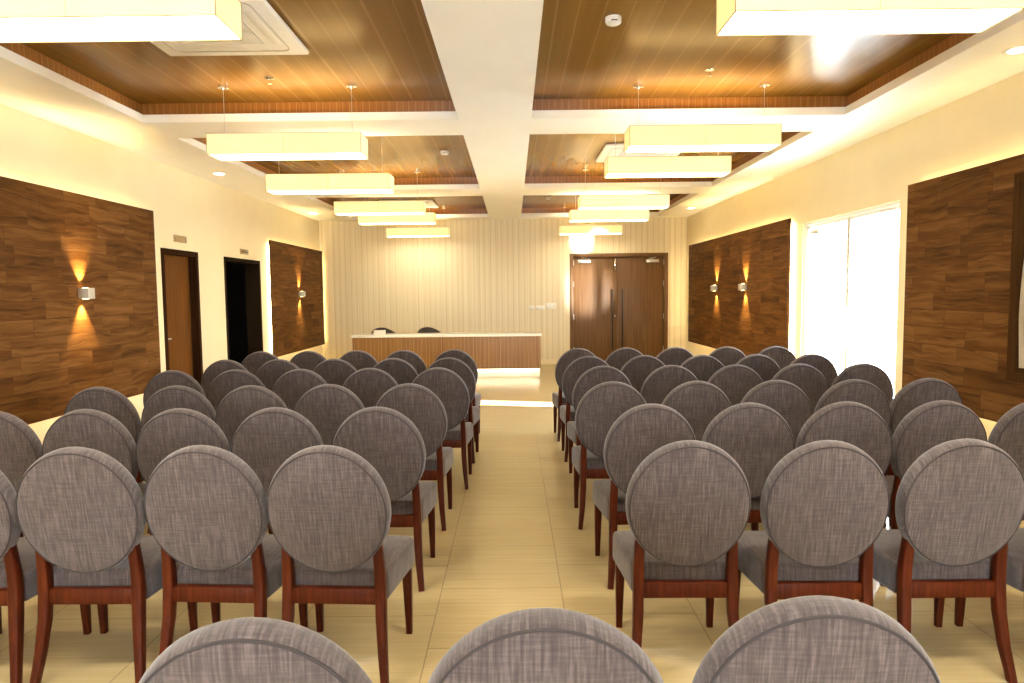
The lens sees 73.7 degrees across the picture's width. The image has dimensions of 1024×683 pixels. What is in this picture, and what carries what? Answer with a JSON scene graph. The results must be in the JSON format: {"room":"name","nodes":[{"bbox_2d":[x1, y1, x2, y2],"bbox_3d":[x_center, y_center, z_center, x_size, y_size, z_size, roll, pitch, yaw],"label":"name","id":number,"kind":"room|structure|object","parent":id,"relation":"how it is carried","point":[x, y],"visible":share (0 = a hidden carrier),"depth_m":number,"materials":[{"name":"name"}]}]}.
{"room":"conference hall","nodes":[
{"label":"conference hall","id":0,"kind":"room"},
{"bbox_2d":[0,104,322,444],"bbox_3d":[-4.203,-0.587,5.779,0.220,3.500,17.600,-1,4,0],"label":"wall","id":1,"kind":"structure","parent":0,"point":[217,221],"depth_m":8.22,"materials":[{"name":"beige paint"}]},
{"bbox_2d":[0,176,160,424],"bbox_3d":[-4.050,-0.232,4.466,0.075,2.005,6.530,-1,4,0],"label":"wood wall panel","id":2,"kind":"object","parent":1,"relation":"attached to","point":[56,345],"visible":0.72,"depth_m":6.19,"materials":[{"name":"brown wood"}]},
{"bbox_2d":[78,288,94,298],"bbox_3d":[-3.958,-0.447,6.350,0.104,0.105,0.100,-1,4,0],"label":"wall light","id":3,"kind":"object","parent":2,"relation":"attached to","point":[83,293],"visible":1,"depth_m":6.30,"materials":[{"name":"white metal"}]},
{"bbox_2d":[160,248,202,385],"bbox_3d":[-4.176,-0.077,8.487,0.212,2.100,0.930,-1,4,0],"label":"door","id":4,"kind":"structure","parent":1,"relation":"in","point":[179,268],"depth_m":8.65,"materials":[{"name":"brown wood"}]},
{"bbox_2d":[224,256,262,363],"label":"door","id":5,"kind":"structure","parent":1,"relation":"in","point":[242,277],"depth_m":12.66,"materials":[{"name":"black wood"}]},
{"bbox_2d":[268,240,324,356],"bbox_3d":[-4.037,-0.814,12.941,0.075,1.965,3.080,-1,4,0],"label":"wood wall panel","id":6,"kind":"object","parent":1,"relation":"attached to","point":[297,323],"visible":0.97,"depth_m":12.57,"materials":[{"name":"brown wood"}]},
{"bbox_2d":[319,217,686,359],"bbox_3d":[-0.180,-1.262,14.698,8.240,3.500,0.300,-1,4,0],"label":"wall","id":7,"kind":"structure","parent":0,"point":[486,276],"depth_m":14.54,"materials":[{"name":"paint"}]},
{"bbox_2d":[570,253,667,360],"bbox_3d":[2.281,-0.708,14.654,2.090,2.350,0.258,-1,4,0],"label":"door","id":8,"kind":"structure","parent":7,"relation":"in","point":[618,300],"depth_m":14.61,"materials":[{"name":"brown wood"}]},
{"bbox_2d":[0,0,1023,220],"bbox_3d":[-0.210,-2.169,5.661,7.800,0.410,17.600,-1,4,0],"label":"ceiling","id":9,"kind":"structure","parent":0,"point":[522,97],"depth_m":5.69,"materials":[{"name":"white paint"}]},
{"bbox_2d":[0,0,242,42],"bbox_3d":[-1.865,-1.649,2.974,1.255,0.572,0.285,-1,4,0],"label":"pendant lamp","id":10,"kind":"object","parent":9,"relation":"hanging from","point":[21,21],"visible":1,"depth_m":2.93,"materials":[{"name":"beige plastic"}]},
{"bbox_2d":[0,16,237,40],"bbox_3d":[-1.863,-1.376,2.993,1.238,0.008,0.268,-1,4,0],"label":"diffuser","id":11,"kind":"object","parent":10,"relation":"attached to","point":[12,28],"depth_m":3.00,"materials":[{"name":"beige plastic"}]},
{"bbox_2d":[151,0,308,55],"bbox_3d":[-1.941,-2.012,4.371,1.000,0.044,1.000,-1,4,0],"label":"air conditioner","id":12,"kind":"object","parent":9,"relation":"attached to","point":[264,32],"visible":0.54,"depth_m":4.59,"materials":[{"name":"white plastic"}]},
{"bbox_2d":[183,22,263,44],"bbox_3d":[-1.941,-1.993,4.370,0.520,0.006,0.505,-1,4,0],"label":"grille","id":13,"kind":"object","parent":12,"relation":"attached to","point":[250,36],"depth_m":4.56,"materials":[{"name":"white plastic"}]},
{"bbox_2d":[206,82,367,160],"bbox_3d":[-1.856,-1.831,5.667,1.255,0.592,0.285,-1,4,0],"label":"pendant lamp","id":14,"kind":"object","parent":9,"relation":"hanging from","point":[283,146],"visible":1,"depth_m":5.54,"materials":[{"name":"beige plastic"}]},
{"bbox_2d":[212,153,365,159],"bbox_3d":[-1.853,-1.547,5.688,1.238,0.008,0.268,-1,4,0],"label":"diffuser","id":15,"kind":"object","parent":14,"relation":"attached to","point":[220,156],"depth_m":5.70,"materials":[{"name":"beige plastic"}]},
{"bbox_2d":[265,136,394,194],"bbox_3d":[-1.864,-1.878,7.008,1.255,0.687,0.285,-1,4,0],"label":"pendant lamp","id":16,"kind":"object","parent":9,"relation":"hanging from","point":[310,183],"visible":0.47,"depth_m":6.89,"materials":[{"name":"beige"}]},
{"bbox_2d":[269,190,392,193],"bbox_3d":[-1.860,-1.547,7.031,1.238,0.008,0.268,-1,4,0],"label":"diffuser","id":17,"kind":"object","parent":16,"relation":"attached to","point":[270,191],"depth_m":7.06,"materials":[{"name":"beige plastic"}]},
{"bbox_2d":[333,170,425,215],"bbox_3d":[-1.870,-2.109,9.678,1.255,0.604,0.285,-1,4,0],"label":"pendant lamp","id":18,"kind":"object","parent":9,"relation":"hanging from","point":[408,207],"visible":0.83,"depth_m":9.55,"materials":[{"name":"beige"}]},
{"bbox_2d":[338,213,423,214],"bbox_3d":[-1.867,-1.820,9.698,1.238,0.008,0.268,-1,4,0],"label":"diffuser","id":19,"kind":"object","parent":18,"relation":"attached to","point":[338,213],"depth_m":9.74,"materials":[{"name":"beige plastic"}]},
{"bbox_2d":[357,212,435,224],"bbox_3d":[-1.898,-2.234,11.273,1.255,0.580,0.285,-1,4,0],"label":"pendant lamp","id":20,"kind":"object","parent":9,"relation":"hanging from","point":[430,217],"visible":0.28,"depth_m":11.15,"materials":[{"name":"beige"}]},
{"bbox_2d":[386,207,449,237],"bbox_3d":[-1.899,-2.412,13.797,1.255,0.582,0.285,-1,4,0],"label":"pendant lamp","id":21,"kind":"object","parent":9,"relation":"hanging from","point":[420,231],"visible":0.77,"depth_m":13.67,"materials":[{"name":"beige"}]},
{"bbox_2d":[559,206,622,234],"bbox_3d":[1.583,-2.452,13.778,1.255,0.572,0.285,-1,4,0],"label":"pendant lamp","id":22,"kind":"object","parent":9,"relation":"hanging from","point":[563,229],"visible":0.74,"depth_m":13.65,"materials":[{"name":"beige"}]},
{"bbox_2d":[569,195,648,221],"bbox_3d":[1.552,-2.238,10.967,1.255,0.600,0.285,-1,4,0],"label":"pendant lamp","id":23,"kind":"object","parent":9,"relation":"hanging from","point":[631,215],"visible":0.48,"depth_m":10.84,"materials":[{"name":"beige"}]},
{"bbox_2d":[605,14,621,26],"bbox_3d":[0.645,-2.039,4.345,0.104,0.042,0.105,-1,4,0],"label":"smoke detector","id":24,"kind":"object","parent":9,"relation":"attached to","point":[613,20],"visible":1,"depth_m":4.31,"materials":[{"name":"white plastic"}]},
{"bbox_2d":[578,168,669,209],"bbox_3d":[1.565,-2.161,9.624,1.255,0.564,0.285,-1,4,0],"label":"pendant lamp","id":25,"kind":"object","parent":9,"relation":"hanging from","point":[653,201],"visible":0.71,"depth_m":9.50,"materials":[{"name":"beige"}]},
{"bbox_2d":[579,207,666,208],"bbox_3d":[1.567,-1.892,9.643,1.238,0.008,0.268,-1,4,0],"label":"diffuser","id":26,"kind":"object","parent":25,"relation":"attached to","point":[579,207],"depth_m":9.66,"materials":[{"name":"beige plastic"}]},
{"bbox_2d":[595,143,679,161],"bbox_3d":[1.595,-2.343,8.513,1.000,0.044,1.000,-1,4,0],"label":"air conditioner","id":27,"kind":"object","parent":9,"relation":"attached to","point":[608,150],"visible":0.38,"depth_m":8.46,"materials":[{"name":"white plastic"}]},
{"bbox_2d":[618,151,661,156],"bbox_3d":[1.595,-2.324,8.512,0.520,0.006,0.505,-1,4,0],"label":"grille","id":28,"kind":"object","parent":27,"relation":"attached to","point":[620,153],"depth_m":8.47,"materials":[{"name":"white plastic"}]},
{"bbox_2d":[604,133,731,177],"bbox_3d":[1.595,-1.988,7.044,1.255,0.544,0.285,-1,4,0],"label":"pendant lamp","id":29,"kind":"object","parent":9,"relation":"hanging from","point":[635,166],"visible":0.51,"depth_m":6.92,"materials":[{"name":"beige"}]},
{"bbox_2d":[605,172,728,177],"bbox_3d":[1.598,-1.729,7.063,1.238,0.008,0.268,-1,4,0],"label":"diffuser","id":30,"kind":"object","parent":29,"relation":"attached to","point":[607,174],"depth_m":7.08,"materials":[{"name":"beige plastic"}]},
{"bbox_2d":[624,81,781,152],"bbox_3d":[1.597,-1.899,5.763,1.255,0.540,0.285,-1,4,0],"label":"pendant lamp","id":31,"kind":"object","parent":9,"relation":"hanging from","point":[638,138],"visible":1,"depth_m":5.64,"materials":[{"name":"beige plastic"}]},
{"bbox_2d":[626,145,776,151],"bbox_3d":[1.599,-1.642,5.781,1.238,0.008,0.268,-1,4,0],"label":"diffuser","id":32,"kind":"object","parent":31,"relation":"attached to","point":[629,148],"depth_m":5.80,"materials":[{"name":"beige plastic"}]},
{"bbox_2d":[716,0,1023,35],"bbox_3d":[1.589,-1.710,3.074,1.255,0.537,0.285,-1,4,0],"label":"pendant lamp","id":33,"kind":"object","parent":9,"relation":"hanging from","point":[733,17],"visible":1,"depth_m":3.05,"materials":[{"name":"beige plastic"}]},
{"bbox_2d":[719,9,1018,33],"bbox_3d":[1.592,-1.454,3.092,1.238,0.008,0.268,-1,4,0],"label":"diffuser","id":34,"kind":"object","parent":33,"relation":"attached to","point":[737,21],"depth_m":3.09,"materials":[{"name":"beige plastic"}]},
{"bbox_2d":[1001,45,1023,54],"bbox_3d":[3.331,-1.915,4.491,0.184,0.006,0.184,-1,4,0],"label":"recessed light","id":35,"kind":"object","parent":9,"relation":"in","point":[1015,50],"visible":1,"depth_m":4.50,"materials":[{"name":"white plastic"}]},
{"bbox_2d":[0,337,1023,682],"bbox_3d":[5.856,0.875,9.477,20.350,0.150,25.200,-1,4,0],"label":"floor","id":36,"kind":"structure","parent":0,"point":[512,540],"depth_m":3.40,"materials":[{"name":"beige tile"}]},
{"bbox_2d":[0,411,41,536],"bbox_3d":[-2.667,0.816,3.739,0.480,0.967,0.535,-1,4,-1],"label":"dining chair","id":37,"kind":"object","parent":36,"relation":"on","point":[20,446],"visible":0.28,"depth_m":3.49,"materials":[{"name":"grey fabric"}]},
{"bbox_2d":[0,471,91,682],"bbox_3d":[-2.150,0.874,2.857,0.480,0.967,0.535,-1,4,0],"label":"dining chair","id":38,"kind":"object","parent":36,"relation":"on","point":[18,573],"visible":0.66,"depth_m":2.68,"materials":[{"name":"grey fabric"}]},
{"bbox_2d":[42,409,146,522],"bbox_3d":[-2.171,0.811,3.743,0.480,0.967,0.535,-1,4,1],"label":"dining chair","id":39,"kind":"object","parent":36,"relation":"on","point":[100,431],"visible":0.28,"depth_m":3.47,"materials":[{"name":"grey fabric"}]},
{"bbox_2d":[64,387,143,482],"bbox_3d":[-2.635,0.754,4.608,0.480,0.967,0.535,-1,4,-1],"label":"dining chair","id":40,"kind":"object","parent":36,"relation":"on","point":[112,402],"visible":0.29,"depth_m":4.33,"materials":[{"name":"grey fabric"}]},
{"bbox_2d":[16,447,197,682],"bbox_3d":[-1.666,0.868,2.862,0.480,0.967,0.535,-1,4,0],"label":"dining chair","id":41,"kind":"object","parent":36,"relation":"on","point":[81,512],"visible":0.86,"depth_m":2.64,"materials":[{"name":"grey fabric"}]},
{"bbox_2d":[143,370,205,405],"bbox_3d":[-2.622,0.688,5.534,0.480,0.967,0.535,-1,4,0],"label":"dining chair","id":42,"kind":"object","parent":36,"relation":"on","point":[164,379],"visible":0.16,"depth_m":5.25,"materials":[{"name":"grey fabric"}]},
{"bbox_2d":[141,385,215,533],"bbox_3d":[-2.147,0.748,4.625,0.480,0.967,0.535,-1,4,-1],"label":"dining chair","id":43,"kind":"object","parent":36,"relation":"on","point":[170,397],"visible":0.21,"depth_m":4.35,"materials":[{"name":"grey fabric"}]},
{"bbox_2d":[136,408,230,535],"bbox_3d":[-1.686,0.806,3.735,0.480,0.967,0.535,-1,4,1],"label":"dining chair","id":44,"kind":"object","parent":36,"relation":"on","point":[169,431],"visible":0.26,"depth_m":3.46,"materials":[{"name":"grey fabric"}]},
{"bbox_2d":[201,359,248,397],"bbox_3d":[-2.557,0.628,6.375,0.480,0.967,0.535,0,4,2],"label":"dining chair","id":45,"kind":"object","parent":36,"relation":"on","point":[216,368],"visible":0.2,"depth_m":6.10,"materials":[{"name":"grey fabric"}]},
{"bbox_2d":[144,445,307,654],"bbox_3d":[-1.172,0.863,2.867,0.480,0.967,0.535,0,4,4],"label":"dining chair","id":46,"kind":"object","parent":36,"relation":"on","point":[205,508],"visible":0.91,"depth_m":2.64,"materials":[{"name":"grey fabric"}]},
{"bbox_2d":[207,369,265,411],"bbox_3d":[-2.137,0.682,5.547,0.480,0.967,0.535,-1,4,0],"label":"dining chair","id":47,"kind":"object","parent":36,"relation":"on","point":[226,382],"visible":0.21,"depth_m":5.27,"materials":[{"name":"grey fabric"}]},
{"bbox_2d":[215,385,287,449],"bbox_3d":[-1.658,0.745,4.596,0.480,0.967,0.535,-1,4,-1],"label":"dining chair","id":48,"kind":"object","parent":36,"relation":"on","point":[240,403],"visible":0.33,"depth_m":4.32,"materials":[{"name":"grey fabric"}]},
{"bbox_2d":[139,617,371,682],"bbox_3d":[-0.462,0.955,1.459,0.480,0.967,0.535,-1,4,0],"label":"dining chair","id":49,"kind":"object","parent":36,"relation":"on","point":[246,649],"visible":1,"depth_m":1.17,"materials":[{"name":"grey fabric"}]},
{"bbox_2d":[241,351,278,375],"bbox_3d":[-2.564,0.567,7.240,0.480,0.967,0.535,-1,4,-1],"label":"dining chair","id":50,"kind":"object","parent":36,"relation":"on","point":[254,361],"visible":0.14,"depth_m":6.96,"materials":[{"name":"grey fabric"}]},
{"bbox_2d":[231,407,323,533],"bbox_3d":[-1.199,0.801,3.733,0.480,0.967,0.535,-1,4,1],"label":"dining chair","id":51,"kind":"object","parent":36,"relation":"on","point":[268,437],"visible":0.37,"depth_m":3.47,"materials":[{"name":"grey fabric"}]},
{"bbox_2d":[256,359,299,390],"bbox_3d":[-2.075,0.624,6.367,0.480,0.967,0.535,0,4,2],"label":"dining chair","id":52,"kind":"object","parent":36,"relation":"on","point":[271,371],"visible":0.2,"depth_m":6.09,"materials":[{"name":"grey fabric"}]},
{"bbox_2d":[272,369,326,410],"bbox_3d":[-1.629,0.678,5.537,0.480,0.967,0.535,-1,4,1],"label":"dining chair","id":53,"kind":"object","parent":36,"relation":"on","point":[292,385],"visible":0.3,"depth_m":5.26,"materials":[{"name":"grey fabric"}]},
{"bbox_2d":[290,351,326,370],"bbox_3d":[-2.074,0.562,7.234,0.480,0.967,0.535,0,4,1],"label":"dining chair","id":54,"kind":"object","parent":36,"relation":"on","point":[308,360],"visible":0.1,"depth_m":6.95,"materials":[{"name":"grey fabric"}]},
{"bbox_2d":[295,384,364,444],"bbox_3d":[-1.167,0.738,4.621,0.480,0.967,0.535,-1,4,0],"label":"dining chair","id":55,"kind":"object","parent":36,"relation":"on","point":[326,406],"visible":0.23,"depth_m":4.35,"materials":[{"name":"grey fabric"}]},
{"bbox_2d":[313,359,356,386],"bbox_3d":[-1.577,0.619,6.354,0.480,0.967,0.535,0,4,2],"label":"dining chair","id":56,"kind":"object","parent":36,"relation":"on","point":[333,371],"visible":0.17,"depth_m":6.08,"materials":[{"name":"grey fabric"}]},
{"bbox_2d":[267,445,413,682],"bbox_3d":[-0.690,0.859,2.843,0.480,0.967,0.535,0,4,4],"label":"dining chair","id":57,"kind":"object","parent":36,"relation":"on","point":[329,508],"visible":0.99,"depth_m":2.62,"materials":[{"name":"grey fabric"}]},
{"bbox_2d":[340,350,377,370],"bbox_3d":[-1.587,0.556,7.248,0.480,0.967,0.535,-1,4,-1],"label":"dining chair","id":58,"kind":"object","parent":36,"relation":"on","point":[359,359],"visible":0.17,"depth_m":6.97,"materials":[{"name":"grey fabric"}]},
{"bbox_2d":[343,368,397,407],"bbox_3d":[-1.106,0.671,5.557,0.480,0.967,0.535,-1,4,-2],"label":"dining chair","id":59,"kind":"object","parent":36,"relation":"on","point":[369,385],"visible":0.22,"depth_m":5.28,"materials":[{"name":"grey fabric"}]},
{"bbox_2d":[333,407,436,591],"bbox_3d":[-0.676,0.797,3.721,0.480,0.967,0.535,-1,4,1],"label":"dining chair","id":60,"kind":"object","parent":36,"relation":"on","point":[384,437],"visible":0.62,"depth_m":3.48,"materials":[{"name":"grey fabric"}]},
{"bbox_2d":[374,358,417,384],"bbox_3d":[-1.056,0.614,6.358,0.480,0.967,0.535,-1,4,1],"label":"dining chair","id":61,"kind":"object","parent":36,"relation":"on","point":[403,372],"visible":0.16,"depth_m":6.08,"materials":[{"name":"grey fabric"}]},
{"bbox_2d":[386,350,426,374],"bbox_3d":[-1.102,0.553,7.222,0.480,0.967,0.535,-1,4,0],"label":"dining chair","id":62,"kind":"object","parent":36,"relation":"on","point":[412,358],"visible":0.21,"depth_m":6.94,"materials":[{"name":"grey fabric"}]},
{"bbox_2d":[376,383,453,530],"bbox_3d":[-0.653,0.733,4.609,0.480,0.967,0.535,-1,4,0],"label":"dining chair","id":63,"kind":"object","parent":36,"relation":"on","point":[419,404],"visible":0.54,"depth_m":4.36,"materials":[{"name":"grey fabric"}]},
{"bbox_2d":[412,367,472,489],"bbox_3d":[-0.567,0.667,5.538,0.480,0.967,0.535,-1,4,0],"label":"dining chair","id":64,"kind":"object","parent":36,"relation":"on","point":[449,387],"visible":0.49,"depth_m":5.30,"materials":[{"name":"grey fabric"}]},
{"bbox_2d":[351,332,541,376],"bbox_3d":[-1.194,0.246,12.781,3.480,0.785,0.620,-1,4,0],"label":"desk","id":65,"kind":"object","parent":36,"relation":"on","point":[495,354],"depth_m":12.48,"materials":[{"name":"brown wood"}]},
{"bbox_2d":[351,332,541,337],"bbox_3d":[-1.198,-0.124,12.755,3.480,0.043,0.620,-1,4,0],"label":"countertop","id":66,"kind":"structure","parent":65,"relation":"on","point":[475,334],"depth_m":12.45,"materials":[{"name":"white stone"}]},
{"bbox_2d":[428,357,479,463],"bbox_3d":[-0.554,0.609,6.354,0.480,0.967,0.535,0,4,2],"label":"dining chair","id":67,"kind":"object","parent":36,"relation":"on","point":[459,367],"visible":0.37,"depth_m":6.10,"materials":[{"name":"grey fabric"}]},
{"bbox_2d":[434,349,480,441],"bbox_3d":[-0.581,0.546,7.236,0.480,0.967,0.535,0,4,2],"label":"dining chair","id":68,"kind":"object","parent":36,"relation":"on","point":[461,355],"visible":0.3,"depth_m":6.96,"materials":[{"name":"grey fabric"}]},
{"bbox_2d":[428,607,663,682],"bbox_3d":[0.067,0.948,1.484,0.480,0.967,0.535,-1,4,1],"label":"dining chair","id":69,"kind":"object","parent":36,"relation":"on","point":[531,645],"visible":1,"depth_m":1.20,"materials":[{"name":"grey fabric"}]},
{"bbox_2d":[552,348,595,441],"bbox_3d":[0.678,0.534,7.224,0.480,0.967,0.535,-1,4,-1],"label":"dining chair","id":70,"kind":"object","parent":36,"relation":"on","point":[558,398],"visible":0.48,"depth_m":6.98,"materials":[{"name":"grey fabric"}]},
{"bbox_2d":[560,356,608,461],"bbox_3d":[0.694,0.595,6.360,0.480,0.967,0.535,-1,4,1],"label":"dining chair","id":71,"kind":"object","parent":36,"relation":"on","point":[580,365],"visible":0.47,"depth_m":6.12,"materials":[{"name":"grey fabric"}]},
{"bbox_2d":[567,366,631,480],"bbox_3d":[0.706,0.653,5.543,0.480,0.967,0.535,-1,4,-2],"label":"dining chair","id":72,"kind":"object","parent":36,"relation":"on","point":[594,376],"visible":0.38,"depth_m":5.27,"materials":[{"name":"grey fabric"}]},
{"bbox_2d":[572,381,646,529],"bbox_3d":[0.653,0.720,4.603,0.480,0.967,0.535,0,4,1],"label":"dining chair","id":73,"kind":"object","parent":36,"relation":"on","point":[604,403],"visible":0.58,"depth_m":4.36,"materials":[{"name":"grey fabric"}]},
{"bbox_2d":[605,347,642,370],"bbox_3d":[1.170,0.527,7.242,0.480,0.967,0.535,-1,4,-1],"label":"dining chair","id":74,"kind":"object","parent":36,"relation":"on","point":[617,359],"visible":0.2,"depth_m":6.96,"materials":[{"name":"grey fabric"}]},
{"bbox_2d":[621,355,664,392],"bbox_3d":[1.186,0.589,6.374,0.480,0.967,0.535,-1,4,-2],"label":"dining chair","id":75,"kind":"object","parent":36,"relation":"on","point":[637,369],"visible":0.16,"depth_m":6.10,"materials":[{"name":"grey fabric"}]},
{"bbox_2d":[592,403,695,589],"bbox_3d":[0.707,0.782,3.724,0.480,0.967,0.535,-1,4,-2],"label":"dining chair","id":76,"kind":"object","parent":36,"relation":"on","point":[643,429],"visible":0.55,"depth_m":3.47,"materials":[{"name":"grey fabric"}]},
{"bbox_2d":[640,365,697,404],"bbox_3d":[1.241,0.647,5.541,0.480,0.967,0.535,-1,4,0],"label":"dining chair","id":77,"kind":"object","parent":36,"relation":"on","point":[664,379],"visible":0.31,"depth_m":5.26,"materials":[{"name":"grey fabric"}]},
{"bbox_2d":[656,347,692,365],"bbox_3d":[1.682,0.522,7.237,0.480,0.967,0.535,-1,4,1],"label":"dining chair","id":78,"kind":"object","parent":36,"relation":"on","point":[673,355],"visible":0.21,"depth_m":6.96,"materials":[{"name":"grey fabric"}]},
{"bbox_2d":[613,440,750,647],"bbox_3d":[0.688,0.843,2.864,0.480,0.967,0.535,-1,4,1],"label":"dining chair","id":79,"kind":"object","parent":36,"relation":"on","point":[688,502],"visible":0.99,"depth_m":2.64,"materials":[{"name":"grey fabric"}]},
{"bbox_2d":[662,381,730,440],"bbox_3d":[1.176,0.716,4.590,0.480,0.967,0.535,-1,4,-1],"label":"dining chair","id":80,"kind":"object","parent":36,"relation":"on","point":[699,403],"visible":0.2,"depth_m":4.32,"materials":[{"name":"grey fabric"}]},
{"bbox_2d":[681,355,723,381],"bbox_3d":[1.714,0.584,6.362,0.480,0.967,0.535,0,4,2],"label":"dining chair","id":81,"kind":"object","parent":36,"relation":"on","point":[703,367],"visible":0.2,"depth_m":6.08,"materials":[{"name":"grey fabric"}]},
{"bbox_2d":[709,347,745,366],"bbox_3d":[2.207,0.518,7.224,0.480,0.967,0.535,0,4,2],"label":"dining chair","id":82,"kind":"object","parent":36,"relation":"on","point":[727,356],"visible":0.16,"depth_m":6.94,"materials":[{"name":"grey fabric"}]},
{"bbox_2d":[708,364,762,405],"bbox_3d":[1.728,0.643,5.526,0.480,0.967,0.535,-1,4,-1],"label":"dining chair","id":83,"kind":"object","parent":36,"relation":"on","point":[736,380],"visible":0.17,"depth_m":5.25,"materials":[{"name":"grey fabric"}]},
{"bbox_2d":[701,402,793,530],"bbox_3d":[1.208,0.776,3.727,0.480,0.967,0.535,-1,4,-1],"label":"dining chair","id":84,"kind":"object","parent":36,"relation":"on","point":[756,436],"visible":0.32,"depth_m":3.47,"materials":[{"name":"grey fabric"}]},
{"bbox_2d":[736,354,779,381],"bbox_3d":[2.196,0.580,6.356,0.480,0.967,0.535,-1,4,1],"label":"dining chair","id":85,"kind":"object","parent":36,"relation":"on","point":[764,366],"visible":0.16,"depth_m":6.08,"materials":[{"name":"grey fabric"}]},
{"bbox_2d":[741,380,812,448],"bbox_3d":[1.687,0.710,4.594,0.480,0.967,0.535,-1,4,1],"label":"dining chair","id":86,"kind":"object","parent":36,"relation":"on","point":[787,399],"visible":0.27,"depth_m":4.32,"materials":[{"name":"grey fabric"}]},
{"bbox_2d":[759,346,795,369],"bbox_3d":[2.702,0.513,7.221,0.480,0.967,0.535,-1,4,1],"label":"dining chair","id":87,"kind":"object","parent":36,"relation":"on","point":[782,356],"visible":0.19,"depth_m":6.94,"materials":[{"name":"grey fabric"}]},
{"bbox_2d":[772,363,827,413],"bbox_3d":[2.229,0.636,5.549,0.480,0.967,0.535,-1,4,-1],"label":"dining chair","id":88,"kind":"object","parent":36,"relation":"on","point":[810,380],"visible":0.16,"depth_m":5.27,"materials":[{"name":"grey fabric"}]},
{"bbox_2d":[738,440,888,606],"bbox_3d":[1.207,0.840,2.841,0.480,0.967,0.535,-1,4,1],"label":"dining chair","id":89,"kind":"object","parent":36,"relation":"on","point":[824,505],"visible":0.88,"depth_m":2.61,"materials":[{"name":"grey fabric"}]},
{"bbox_2d":[790,354,837,388],"bbox_3d":[2.692,0.575,6.350,0.480,0.967,0.535,0,4,2],"label":"dining chair","id":90,"kind":"object","parent":36,"relation":"on","point":[821,363],"visible":0.25,"depth_m":6.07,"materials":[{"name":"grey fabric"}]},
{"bbox_2d":[692,595,940,682],"bbox_3d":[0.587,0.940,1.522,0.480,0.967,0.535,0,4,2],"label":"dining chair","id":91,"kind":"object","parent":36,"relation":"on","point":[815,638],"visible":1,"depth_m":1.24,"materials":[{"name":"grey fabric"}]},
{"bbox_2d":[795,401,892,585],"bbox_3d":[1.715,0.771,3.728,0.480,0.967,0.535,0,4,2],"label":"dining chair","id":92,"kind":"object","parent":36,"relation":"on","point":[856,424],"visible":0.39,"depth_m":3.46,"materials":[{"name":"grey fabric"}]},
{"bbox_2d":[814,379,890,527],"bbox_3d":[2.179,0.705,4.588,0.480,0.967,0.535,-1,4,0],"label":"dining chair","id":93,"kind":"object","parent":36,"relation":"on","point":[863,392],"visible":0.25,"depth_m":4.31,"materials":[{"name":"grey fabric"}]},
{"bbox_2d":[831,363,893,475],"bbox_3d":[2.729,0.632,5.534,0.480,0.967,0.535,0,4,2],"label":"dining chair","id":94,"kind":"object","parent":36,"relation":"on","point":[871,373],"visible":0.23,"depth_m":5.25,"materials":[{"name":"grey fabric"}]},
{"bbox_2d":[885,378,962,525],"bbox_3d":[2.659,0.699,4.611,0.480,0.967,0.535,-1,4,-1],"label":"dining chair","id":95,"kind":"object","parent":36,"relation":"on","point":[919,392],"visible":0.29,"depth_m":4.33,"materials":[{"name":"grey fabric"}]},
{"bbox_2d":[884,400,987,528],"bbox_3d":[2.200,0.766,3.736,0.480,0.967,0.535,-1,4,0],"label":"dining chair","id":96,"kind":"object","parent":36,"relation":"on","point":[929,425],"visible":0.33,"depth_m":3.47,"materials":[{"name":"grey fabric"}]},
{"bbox_2d":[851,438,1023,682],"bbox_3d":[1.727,0.834,2.841,0.480,0.967,0.535,-1,4,0],"label":"dining chair","id":97,"kind":"object","parent":36,"relation":"on","point":[959,505],"visible":0.93,"depth_m":2.62,"materials":[{"name":"grey fabric"}]},
{"bbox_2d":[954,528,1023,626],"bbox_3d":[2.235,0.828,2.846,0.480,0.967,0.535,-1,4,0],"label":"dining chair","id":98,"kind":"object","parent":36,"relation":"on","point":[1014,574],"visible":0.3,"depth_m":2.80,"materials":[{"name":"grey fabric"}]},
{"bbox_2d":[988,403,1023,520],"bbox_3d":[2.687,0.761,3.721,0.480,0.967,0.535,-1,4,-1],"label":"dining chair","id":99,"kind":"object","parent":36,"relation":"on","point":[1007,434],"visible":0.17,"depth_m":3.46,"materials":[{"name":"grey fabric"}]},
{"bbox_2d":[686,71,1023,440],"bbox_3d":[3.816,-0.669,5.761,0.220,3.500,17.600,-1,4,0],"label":"wall","id":100,"kind":"structure","parent":0,"point":[983,126],"depth_m":6.86,"materials":[{"name":"beige paint"}]},
{"bbox_2d":[688,218,792,355],"bbox_3d":[3.667,-0.804,11.486,0.099,1.960,5.080,-1,4,0],"label":"wood wall panel","id":101,"kind":"object","parent":100,"relation":"attached to","point":[757,318],"visible":0.83,"depth_m":10.64,"materials":[{"name":"brown wood"}]},
{"bbox_2d":[803,201,899,368],"bbox_3d":[3.775,-0.242,7.691,0.141,2.375,2.190,-1,4,0],"label":"door","id":102,"kind":"structure","parent":100,"relation":"in","point":[850,218],"depth_m":7.71,"materials":[{"name":"white plastic"}]},
{"bbox_2d":[902,154,1023,421],"bbox_3d":[3.655,-0.273,3.734,0.099,1.940,5.100,-1,4,0],"label":"wood wall panel","id":103,"kind":"object","parent":100,"relation":"attached to","point":[959,233],"visible":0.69,"depth_m":5.45,"materials":[{"name":"brown wood"}]},
{"bbox_2d":[1006,172,1023,382],"bbox_3d":[3.743,-0.401,4.101,0.305,1.480,1.650,-1,4,0],"label":"window","id":104,"kind":"structure","parent":100,"relation":"in","point":[1014,373],"depth_m":4.88,"materials":[{"name":"brown wood"}]},
{"bbox_2d":[1019,263,1023,367],"bbox_3d":[3.607,-0.413,4.363,0.030,1.270,0.974,-1,4,0],"label":"curtain","id":105,"kind":"object","parent":104,"relation":"hanging from","point":[1021,305],"visible":1,"depth_m":4.85,"materials":[{"name":"beige fabric"}]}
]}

